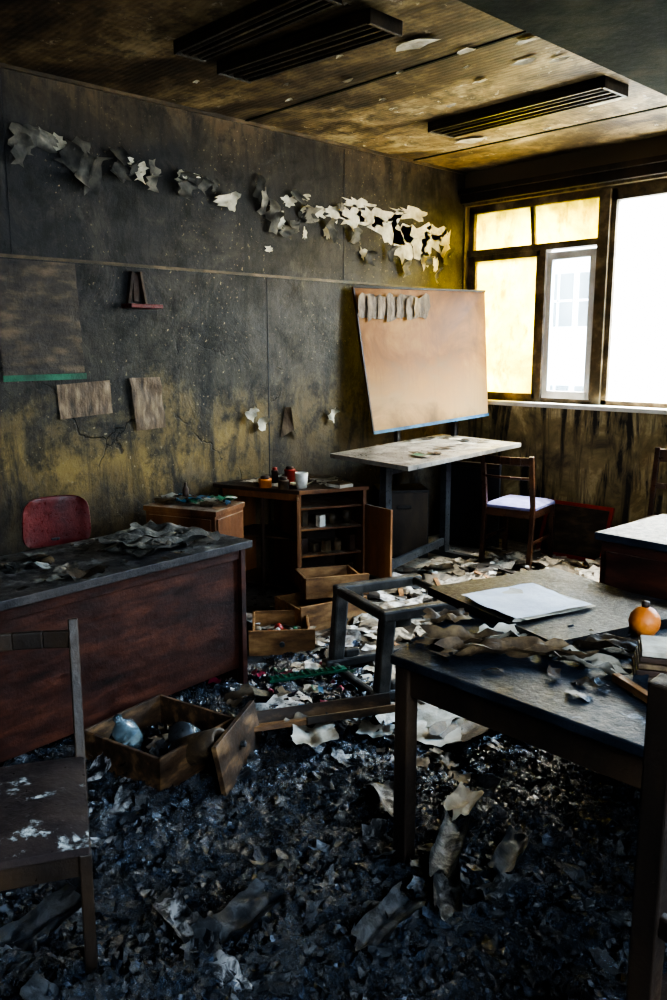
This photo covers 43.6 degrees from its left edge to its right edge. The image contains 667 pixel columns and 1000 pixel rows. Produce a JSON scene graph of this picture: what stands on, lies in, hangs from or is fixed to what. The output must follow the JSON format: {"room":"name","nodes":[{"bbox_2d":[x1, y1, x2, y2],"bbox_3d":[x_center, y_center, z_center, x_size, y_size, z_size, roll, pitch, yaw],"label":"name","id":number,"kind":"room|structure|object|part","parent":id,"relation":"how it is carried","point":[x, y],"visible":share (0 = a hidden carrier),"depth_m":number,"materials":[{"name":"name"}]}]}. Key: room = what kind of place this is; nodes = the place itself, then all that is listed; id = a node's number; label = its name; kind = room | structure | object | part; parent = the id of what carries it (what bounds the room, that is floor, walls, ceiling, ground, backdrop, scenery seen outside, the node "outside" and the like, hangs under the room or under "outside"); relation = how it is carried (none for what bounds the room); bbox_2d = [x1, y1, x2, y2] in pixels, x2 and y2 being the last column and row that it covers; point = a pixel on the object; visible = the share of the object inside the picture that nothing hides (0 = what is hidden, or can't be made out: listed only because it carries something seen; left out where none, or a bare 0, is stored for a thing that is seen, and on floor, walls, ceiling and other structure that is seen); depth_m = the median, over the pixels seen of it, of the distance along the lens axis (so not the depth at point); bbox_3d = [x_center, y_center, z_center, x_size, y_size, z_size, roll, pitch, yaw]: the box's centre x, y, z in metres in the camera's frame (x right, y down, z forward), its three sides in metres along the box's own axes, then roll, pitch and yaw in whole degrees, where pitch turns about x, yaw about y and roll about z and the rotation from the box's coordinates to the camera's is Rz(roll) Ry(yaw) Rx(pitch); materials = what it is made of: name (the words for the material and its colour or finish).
{"room":"fire-damaged room","nodes":[
{"label":"fire-damaged room","id":0,"kind":"room"},
{"bbox_2d":[0,68,464,569],"bbox_3d":[-1.510,-0.790,5.067,7.700,3.220,0.200,-10,14,-43],"label":"wall","id":1,"kind":"structure","parent":0,"point":[207,345],"depth_m":5.44,"materials":[{"name":"grey paint"}]},
{"bbox_2d":[0,258,86,381],"bbox_3d":[-1.653,-1.010,4.723,0.520,0.665,0.018,-10,14,-43],"label":"chalkboard","id":2,"kind":"object","parent":1,"relation":"attached to","point":[40,328],"visible":1,"depth_m":4.71,"materials":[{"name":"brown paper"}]},
{"bbox_2d":[57,380,112,418],"bbox_3d":[-1.479,-0.600,4.972,0.350,0.220,0.011,-10,14,-43],"label":"notice","id":3,"kind":"object","parent":1,"relation":"attached to","point":[83,399],"visible":1,"depth_m":4.97,"materials":[{"name":"beige paper"}]},
{"bbox_2d":[122,271,162,308],"bbox_3d":[-1.171,-1.282,5.088,0.220,0.222,0.126,-10,14,-43],"label":"shelf bracket","id":4,"kind":"object","parent":1,"relation":"attached to","point":[135,281],"visible":1,"depth_m":5.10,"materials":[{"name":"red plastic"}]},
{"bbox_2d":[129,377,165,430],"bbox_3d":[-1.170,-0.606,5.260,0.250,0.330,0.021,-10,14,-43],"label":"notice","id":5,"kind":"object","parent":1,"relation":"attached to","point":[146,392],"visible":1,"depth_m":5.26,"materials":[{"name":"beige paper"}]},
{"bbox_2d":[0,70,344,568],"bbox_3d":[-0.842,-0.913,5.552,2.556,3.090,0.003,-10,14,-43],"label":"trim panel seam","id":6,"kind":"object","parent":1,"relation":"attached to","point":[0,70],"depth_m":5.90,"materials":[{"name":"black wood"}]},
{"bbox_2d":[8,122,455,430],"bbox_3d":[-0.318,-1.379,5.838,3.819,1.773,0.189,-10,14,-43],"label":"peeling paint","id":7,"kind":"object","parent":1,"relation":"attached to","point":[75,155],"visible":1,"depth_m":5.82,"materials":[{"name":"paint"}]},
{"bbox_2d":[0,62,466,288],"bbox_3d":[-1.471,-1.866,4.757,7.200,0.992,0.020,-10,14,-43],"label":"batten","id":8,"kind":"object","parent":1,"relation":"attached to","point":[2,65],"depth_m":5.31,"materials":[{"name":"black wood"}]},
{"bbox_2d":[281,407,295,436],"bbox_3d":[-0.309,-0.556,6.082,0.160,0.240,0.064,-10,14,-43],"label":"flap","id":9,"kind":"object","parent":1,"relation":"attached to","point":[287,426],"visible":1,"depth_m":6.06,"materials":[{"name":"paper"}]},
{"bbox_2d":[0,0,666,171],"bbox_3d":[0.493,-2.077,2.705,7.700,0.150,6.000,-10,14,-43],"label":"ceiling","id":10,"kind":"structure","parent":0,"point":[122,45],"depth_m":4.62,"materials":[{"name":"paint"}]},
{"bbox_2d":[173,0,341,62],"bbox_3d":[-0.374,-2.162,3.788,0.180,0.065,1.000,-10,14,-43],"label":"ceiling light","id":11,"kind":"object","parent":10,"relation":"attached to","point":[258,19],"depth_m":3.77,"materials":[{"name":"black metal"}]},
{"bbox_2d":[217,7,402,83],"bbox_3d":[-0.149,-2.191,4.058,1.080,0.065,0.220,11,15,43],"label":"ceiling light","id":12,"kind":"object","parent":10,"relation":"attached to","point":[369,26],"depth_m":3.96,"materials":[{"name":"black metal"}]},
{"bbox_2d":[193,36,623,143],"bbox_3d":[0.696,-2.363,4.790,2.327,0.014,1.900,-10,14,-43],"label":"flakes","id":13,"kind":"object","parent":10,"relation":"attached to","point":[418,43],"depth_m":4.30,"materials":[{"name":"white paint"}]},
{"bbox_2d":[245,31,666,160],"bbox_3d":[0.187,-2.316,4.473,3.720,0.006,2.600,-10,14,-43],"label":"batten","id":14,"kind":"object","parent":10,"relation":"attached to","point":[524,32],"depth_m":5.10,"materials":[{"name":"black wood"}]},
{"bbox_2d":[428,75,628,138],"bbox_3d":[1.158,-2.409,5.160,0.260,0.065,1.300,-9,14,-41],"label":"ceiling light","id":15,"kind":"object","parent":10,"relation":"attached to","point":[604,88],"depth_m":5.04,"materials":[{"name":"black metal"}]},
{"bbox_2d":[246,534,589,664],"bbox_3d":[0.457,1.123,3.246,7.200,0.100,5.600,-10,14,-43],"label":"floor","id":16,"kind":"structure","parent":0,"point":[254,597],"depth_m":6.11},
{"bbox_2d":[22,495,90,547],"bbox_3d":[-1.326,0.440,4.316,0.556,0.864,0.626,-7,12,-35],"label":"office chair","id":17,"kind":"object","parent":16,"relation":"on","point":[50,521],"visible":0.25,"depth_m":4.46,"materials":[{"name":"red leather"}]},
{"bbox_2d":[0,526,252,762],"bbox_3d":[-1.143,0.635,3.556,0.620,0.750,1.650,8,13,39],"label":"desk","id":18,"kind":"object","parent":16,"relation":"on","point":[150,626],"visible":0.85,"depth_m":3.48,"materials":[{"name":"red wood"}]},
{"bbox_2d":[0,519,224,590],"bbox_3d":[-1.081,0.231,3.517,0.602,0.102,1.499,8,13,39],"label":"debris","id":19,"kind":"object","parent":18,"relation":"on","point":[139,540],"visible":1,"depth_m":3.65,"materials":[{"name":"paper"}]},
{"bbox_2d":[143,495,244,537],"bbox_3d":[-0.822,0.369,5.121,0.526,0.720,0.440,5,11,24],"label":"drawer pedestal","id":20,"kind":"object","parent":16,"relation":"on","point":[228,520],"visible":0.31,"depth_m":4.89,"materials":[{"name":"brown wood"}]},
{"bbox_2d":[153,482,236,506],"bbox_3d":[-0.819,-0.038,5.061,0.531,0.138,0.291,4,11,21],"label":"clutter","id":21,"kind":"object","parent":20,"relation":"on","point":[202,500],"visible":0.99,"depth_m":5.04,"materials":[{"name":"green plastic"}]},
{"bbox_2d":[248,610,314,655],"bbox_3d":[-0.298,0.735,4.726,0.360,0.140,0.478,-1,10,-5],"label":"wooden drawer","id":22,"kind":"object","parent":16,"relation":"on","point":[267,642],"visible":0.8,"depth_m":4.52,"materials":[{"name":"wood"}]},
{"bbox_2d":[255,623,301,629],"bbox_3d":[-0.308,0.749,4.748,0.195,0.075,0.250,-10,14,-43],"label":"contents","id":23,"kind":"object","parent":22,"relation":"in","point":[278,626],"visible":0.32,"depth_m":4.75,"materials":[{"name":"paper"}]},
{"bbox_2d":[213,474,392,595],"bbox_3d":[-0.142,0.266,5.636,0.854,0.741,1.071,-10,14,-43],"label":"storage cabinet","id":24,"kind":"object","parent":16,"relation":"on","point":[371,525],"visible":0.64,"depth_m":5.61,"materials":[{"name":"brown wood"}]},
{"bbox_2d":[258,475,271,487],"bbox_3d":[-0.450,-0.121,5.486,0.087,0.075,0.087,-10,14,-43],"label":"tin","id":25,"kind":"object","parent":24,"relation":"on","point":[265,481],"visible":1,"depth_m":5.46,"materials":[{"name":"orange metal"}]},
{"bbox_2d":[271,467,277,482],"bbox_3d":[-0.391,-0.158,5.564,0.046,0.120,0.046,-10,14,-43],"label":"jar","id":26,"kind":"object","parent":24,"relation":"on","point":[274,471],"visible":0.95,"depth_m":5.55,"materials":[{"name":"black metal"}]},
{"bbox_2d":[278,476,288,489],"bbox_3d":[-0.324,-0.110,5.413,0.073,0.080,0.073,-10,14,-43],"label":"tin","id":27,"kind":"object","parent":24,"relation":"on","point":[283,482],"visible":1,"depth_m":5.39,"materials":[{"name":"metal"}]},
{"bbox_2d":[284,466,294,485],"bbox_3d":[-0.292,-0.163,5.576,0.075,0.125,0.075,-10,14,-43],"label":"tin","id":28,"kind":"object","parent":24,"relation":"on","point":[289,472],"visible":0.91,"depth_m":5.55,"materials":[{"name":"red metal"}]},
{"bbox_2d":[232,474,352,488],"bbox_3d":[-0.265,-0.133,5.666,0.846,0.058,0.424,4,11,21],"label":"paper scraps","id":29,"kind":"object","parent":24,"relation":"on","point":[330,482],"visible":0.52,"depth_m":5.54,"materials":[{"name":"white paper"}]},
{"bbox_2d":[295,472,307,488],"bbox_3d":[-0.210,-0.130,5.465,0.090,0.100,0.090,-10,14,-43],"label":"cup","id":30,"kind":"object","parent":24,"relation":"on","point":[301,478],"visible":1,"depth_m":5.43,"materials":[{"name":"white ceramic"}]},
{"bbox_2d":[301,510,354,567],"bbox_3d":[-0.043,0.302,5.619,0.404,0.488,0.126,-4,11,-22],"label":"contents","id":31,"kind":"object","parent":24,"relation":"in","point":[320,518],"visible":0.54,"depth_m":5.61,"materials":[{"name":"white ceramic"}]},
{"bbox_2d":[275,565,368,630],"bbox_3d":[-0.057,0.579,5.168,0.576,0.290,0.488,-6,12,-31],"label":"wooden drawer","id":32,"kind":"object","parent":16,"relation":"on","point":[319,615],"depth_m":5.02,"materials":[{"name":"wood"}]},
{"bbox_3d":[-0.022,0.494,5.188,0.400,0.130,0.378,-3,11,-16],"label":"wooden drawer","id":33,"kind":"part","parent":32,"relation":"part of","materials":[{"name":"brown wood"}]},
{"bbox_2d":[0,636,666,999],"bbox_3d":[0.199,1.080,2.705,3.332,0.255,3.627,-10,14,-43],"label":"debris","id":34,"kind":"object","parent":16,"relation":"on","point":[153,982],"depth_m":2.52,"materials":[{"name":"black"}]},
{"bbox_2d":[0,618,97,969],"bbox_3d":[-0.853,0.825,2.127,0.441,0.883,0.591,-3,11,-18],"label":"wooden chair","id":35,"kind":"object","parent":34,"relation":"on","point":[45,827],"visible":0.98,"depth_m":2.00,"materials":[{"name":"brown wood"}]},
{"bbox_2d":[112,714,142,749],"bbox_3d":[-0.811,0.907,3.271,0.100,0.185,0.151,3,11,18],"label":"plastic bottle","id":36,"kind":"object","parent":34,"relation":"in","point":[125,731],"visible":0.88,"depth_m":3.23,"materials":[{"name":"clear plastic"}]},
{"bbox_2d":[109,720,201,765],"bbox_3d":[-0.681,0.974,3.283,0.431,0.138,0.442,-10,14,-43],"label":"ash","id":37,"kind":"object","parent":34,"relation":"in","point":[158,747],"visible":0.19,"depth_m":3.29,"materials":[{"name":"paper"}]},
{"bbox_2d":[84,694,234,792],"bbox_3d":[-0.680,0.945,3.276,0.420,0.140,0.420,7,12,33],"label":"wooden drawer","id":38,"kind":"object","parent":34,"relation":"on","point":[166,770],"visible":0.47,"depth_m":3.17,"materials":[{"name":"wood"}]},
{"bbox_2d":[168,721,200,742],"bbox_3d":[-0.574,0.932,3.263,0.110,0.169,0.178,3,11,14],"label":"glass jar","id":39,"kind":"object","parent":38,"relation":"in","point":[180,729],"visible":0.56,"depth_m":3.20,"materials":[{"name":"blue glass"}]},
{"bbox_2d":[168,727,224,765],"bbox_3d":[-0.504,0.932,3.133,0.242,0.191,0.116,5,11,27],"label":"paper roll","id":40,"kind":"object","parent":38,"relation":"in","point":[198,750],"visible":0.66,"depth_m":3.08,"materials":[{"name":"paper"}]},
{"bbox_2d":[211,700,262,796],"bbox_3d":[-0.361,0.938,3.185,0.061,0.189,0.420,2,10,13],"label":"drawer front","id":41,"kind":"object","parent":34,"relation":"on","point":[231,750],"visible":0.95,"depth_m":3.13,"materials":[{"name":"wood"}]},
{"bbox_2d":[267,665,347,682],"bbox_3d":[-0.125,0.839,4.035,0.400,0.020,0.050,-4,11,-22],"label":"strip","id":42,"kind":"object","parent":34,"relation":"on","point":[296,675],"visible":1,"depth_m":4.02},
{"bbox_2d":[0,675,631,999],"bbox_3d":[0.093,1.092,2.597,2.270,0.219,2.546,-10,14,-43],"label":"paper scraps","id":43,"kind":"object","parent":34,"relation":"on","point":[438,727],"visible":0.67,"depth_m":2.39,"materials":[{"name":"paper"}]},
{"bbox_2d":[254,693,394,731],"bbox_3d":[-0.029,0.896,3.465,0.682,0.098,0.164,-3,11,-15],"label":"board","id":44,"kind":"object","parent":34,"relation":"on","point":[363,706],"visible":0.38,"depth_m":3.47,"materials":[{"name":"brown wood"}]},
{"bbox_2d":[322,573,457,700],"bbox_3d":[0.304,0.656,4.088,0.560,0.430,0.520,-5,11,-26],"label":"frame","id":45,"kind":"object","parent":34,"relation":"on","point":[389,619],"visible":0.64,"depth_m":4.03,"materials":[{"name":"grey metal"}]},
{"bbox_2d":[373,483,428,557],"bbox_3d":[0.540,0.166,6.727,0.400,0.550,0.340,-1,10,-5],"label":"base cabinet","id":46,"kind":"object","parent":16,"relation":"on","point":[410,502],"visible":0.69,"depth_m":6.57,"materials":[{"name":"brown wood"}]},
{"bbox_2d":[223,546,600,783],"bbox_3d":[0.954,0.735,4.939,3.761,0.182,2.551,-10,14,-43],"label":"paper litter","id":47,"kind":"object","parent":16,"relation":"on","point":[364,632],"visible":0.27,"depth_m":5.22,"materials":[{"name":"white paper"}]},
{"bbox_2d":[208,661,357,704],"bbox_3d":[-0.175,0.864,3.999,0.614,0.086,0.664,-10,14,-43],"label":"scraps","id":48,"kind":"object","parent":47,"relation":"on","point":[215,679],"visible":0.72,"depth_m":4.06,"materials":[{"name":"paper"}]},
{"bbox_2d":[351,286,488,485],"bbox_3d":[0.747,-0.636,6.760,1.326,2.119,0.173,-6,12,-30],"label":"board","id":49,"kind":"object","parent":16,"relation":"on","point":[432,370],"depth_m":6.64,"materials":[{"name":"beige wood"}]},
{"bbox_3d":[0.476,-1.495,6.471,0.690,0.237,0.026,-6,12,-29],"label":"peeling label strip","id":50,"kind":"part","parent":49,"relation":"part of","materials":[{"name":"beige paper"}]},
{"bbox_2d":[330,434,520,588],"bbox_3d":[0.698,0.065,6.248,0.848,0.920,1.913,8,13,36],"label":"table","id":51,"kind":"object","parent":16,"relation":"on","point":[392,458],"visible":0.77,"depth_m":6.11,"materials":[{"name":"grey laminate"}]},
{"bbox_2d":[375,436,489,455],"bbox_3d":[0.699,-0.413,6.239,0.637,0.016,1.289,6,12,31],"label":"scraps","id":52,"kind":"object","parent":51,"relation":"on","point":[416,453],"visible":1,"depth_m":6.07,"materials":[{"name":"paper"}]},
{"bbox_2d":[327,567,593,645],"bbox_3d":[1.101,0.649,5.370,2.407,0.051,2.113,-10,14,-43],"label":"wood splinters","id":53,"kind":"object","parent":16,"relation":"on","point":[400,590],"visible":0.16,"depth_m":5.93,"materials":[{"name":"brown wood"}]},
{"bbox_2d":[479,455,554,568],"bbox_3d":[1.426,0.054,6.472,0.422,0.863,0.531,7,12,34],"label":"wooden chair","id":54,"kind":"object","parent":16,"relation":"on","point":[530,508],"visible":0.9,"depth_m":6.35,"materials":[{"name":"brown wood"}]},
{"bbox_2d":[391,570,666,866],"bbox_3d":[0.958,0.828,2.484,1.160,0.750,1.698,-10,14,-43],"label":"worktable","id":55,"kind":"object","parent":16,"relation":"on","point":[604,734],"visible":0.48,"depth_m":2.25,"materials":[{"name":"brown wood"}]},
{"bbox_2d":[409,607,648,701],"bbox_3d":[0.825,0.420,2.530,0.992,0.067,1.099,-10,14,-43],"label":"papers","id":56,"kind":"object","parent":55,"relation":"on","point":[504,638],"visible":0.7,"depth_m":2.45,"materials":[{"name":"beige paper"}]},
{"bbox_2d":[428,568,666,644],"bbox_3d":[0.764,0.351,2.889,0.600,0.047,0.660,-5,11,-27],"label":"board","id":57,"kind":"object","parent":55,"relation":"on","point":[544,599],"visible":1,"depth_m":2.83,"materials":[{"name":"brown wood"}]},
{"bbox_2d":[612,673,647,703],"bbox_3d":[0.795,0.500,2.113,0.022,0.022,0.280,-3,11,-15],"label":"wood offcut","id":58,"kind":"object","parent":55,"relation":"on","point":[619,679],"visible":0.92,"depth_m":2.17,"materials":[{"name":"brown wood"}]},
{"bbox_2d":[628,601,660,636],"bbox_3d":[0.969,0.368,2.595,0.096,0.112,0.096,-10,14,-43],"label":"ball ornament","id":59,"kind":"object","parent":55,"relation":"on","point":[644,619],"visible":0.9,"depth_m":2.56,"materials":[{"name":"plastic"}]},
{"bbox_2d":[632,635,666,682],"bbox_3d":[0.947,0.438,2.278,0.240,0.087,0.160,3,11,17],"label":"book stack","id":60,"kind":"object","parent":55,"relation":"on","point":[649,658],"visible":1,"depth_m":2.23,"materials":[{"name":"paper"}]},
{"bbox_2d":[536,499,614,561],"bbox_3d":[1.919,0.245,6.647,0.580,0.429,0.175,10,14,44],"label":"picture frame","id":61,"kind":"object","parent":16,"relation":"on","point":[576,525],"visible":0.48,"depth_m":6.63,"materials":[{"name":"wood"}]},
{"bbox_2d":[594,514,666,599],"bbox_3d":[1.542,0.612,3.177,0.550,0.930,0.950,-9,14,-41],"label":"wooden sideboard","id":62,"kind":"object","parent":16,"relation":"on","point":[633,559],"visible":0.41,"depth_m":3.18,"materials":[{"name":"red wood"}]},
{"bbox_2d":[626,673,666,999],"bbox_3d":[0.788,0.834,1.410,0.488,1.144,0.495,-10,14,-43],"label":"wooden chair","id":63,"kind":"object","parent":16,"relation":"on","point":[648,937],"visible":1,"depth_m":1.36,"materials":[{"name":"brown wood"}]},
{"bbox_2d":[636,447,666,520],"bbox_3d":[2.307,0.145,5.714,0.422,0.953,0.510,9,13,40],"label":"wooden chair","id":64,"kind":"object","parent":16,"relation":"on","point":[660,455],"visible":0.37,"depth_m":5.92,"materials":[{"name":"brown wood"}]},
{"bbox_2d":[458,135,666,544],"bbox_3d":[3.168,-0.871,5.519,0.300,3.220,5.600,-10,14,-43],"label":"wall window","id":65,"kind":"structure","parent":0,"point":[591,457],"depth_m":6.63,"materials":[{"name":"brown wood"}]},
{"bbox_2d":[467,178,666,407],"bbox_3d":[2.138,-1.541,6.391,0.100,1.650,2.735,-10,14,-43],"label":"window","id":66,"kind":"structure","parent":65,"relation":"attached to","point":[510,243],"depth_m":6.86,"materials":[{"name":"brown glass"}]},
{"bbox_2d":[541,248,596,399],"bbox_3d":[1.881,-1.392,6.664,0.040,1.160,0.440,-9,13,-40],"label":"window","id":67,"kind":"structure","parent":66,"relation":"attached to","point":[591,252],"depth_m":6.69,"materials":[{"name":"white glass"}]},
{"bbox_2d":[488,399,666,414],"bbox_3d":[2.929,-0.554,5.580,0.140,0.035,5.235,-10,14,-43],"label":"window sill","id":68,"kind":"structure","parent":65,"relation":"attached to","point":[647,410],"depth_m":6.52,"materials":[{"name":"white paint"}]},
{"bbox_2d":[458,0,666,95],"bbox_3d":[0.561,-1.850,2.601,7.200,0.260,0.700,-10,14,-43],"label":"ceiling beam","id":69,"kind":"structure","parent":0,"point":[627,38],"depth_m":3.24,"materials":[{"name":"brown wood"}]},
{"bbox_2d":[458,154,666,204],"bbox_3d":[1.991,-2.422,6.205,0.090,0.110,2.600,-10,14,-43],"label":"beam","id":70,"kind":"structure","parent":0,"point":[655,165],"depth_m":6.38,"materials":[{"name":"black wood"}]},
{"label":"outside","id":71,"kind":"structure","parent":0,"visible":0},
{"bbox_2d":[549,194,666,402],"bbox_3d":[5.100,-8.750,26.777,2.070,17.000,20.000,-10,14,-43],"label":"building","id":72,"kind":"structure","parent":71,"point":[639,361],"depth_m":22.79,"materials":[{"name":"white"}]}
]}

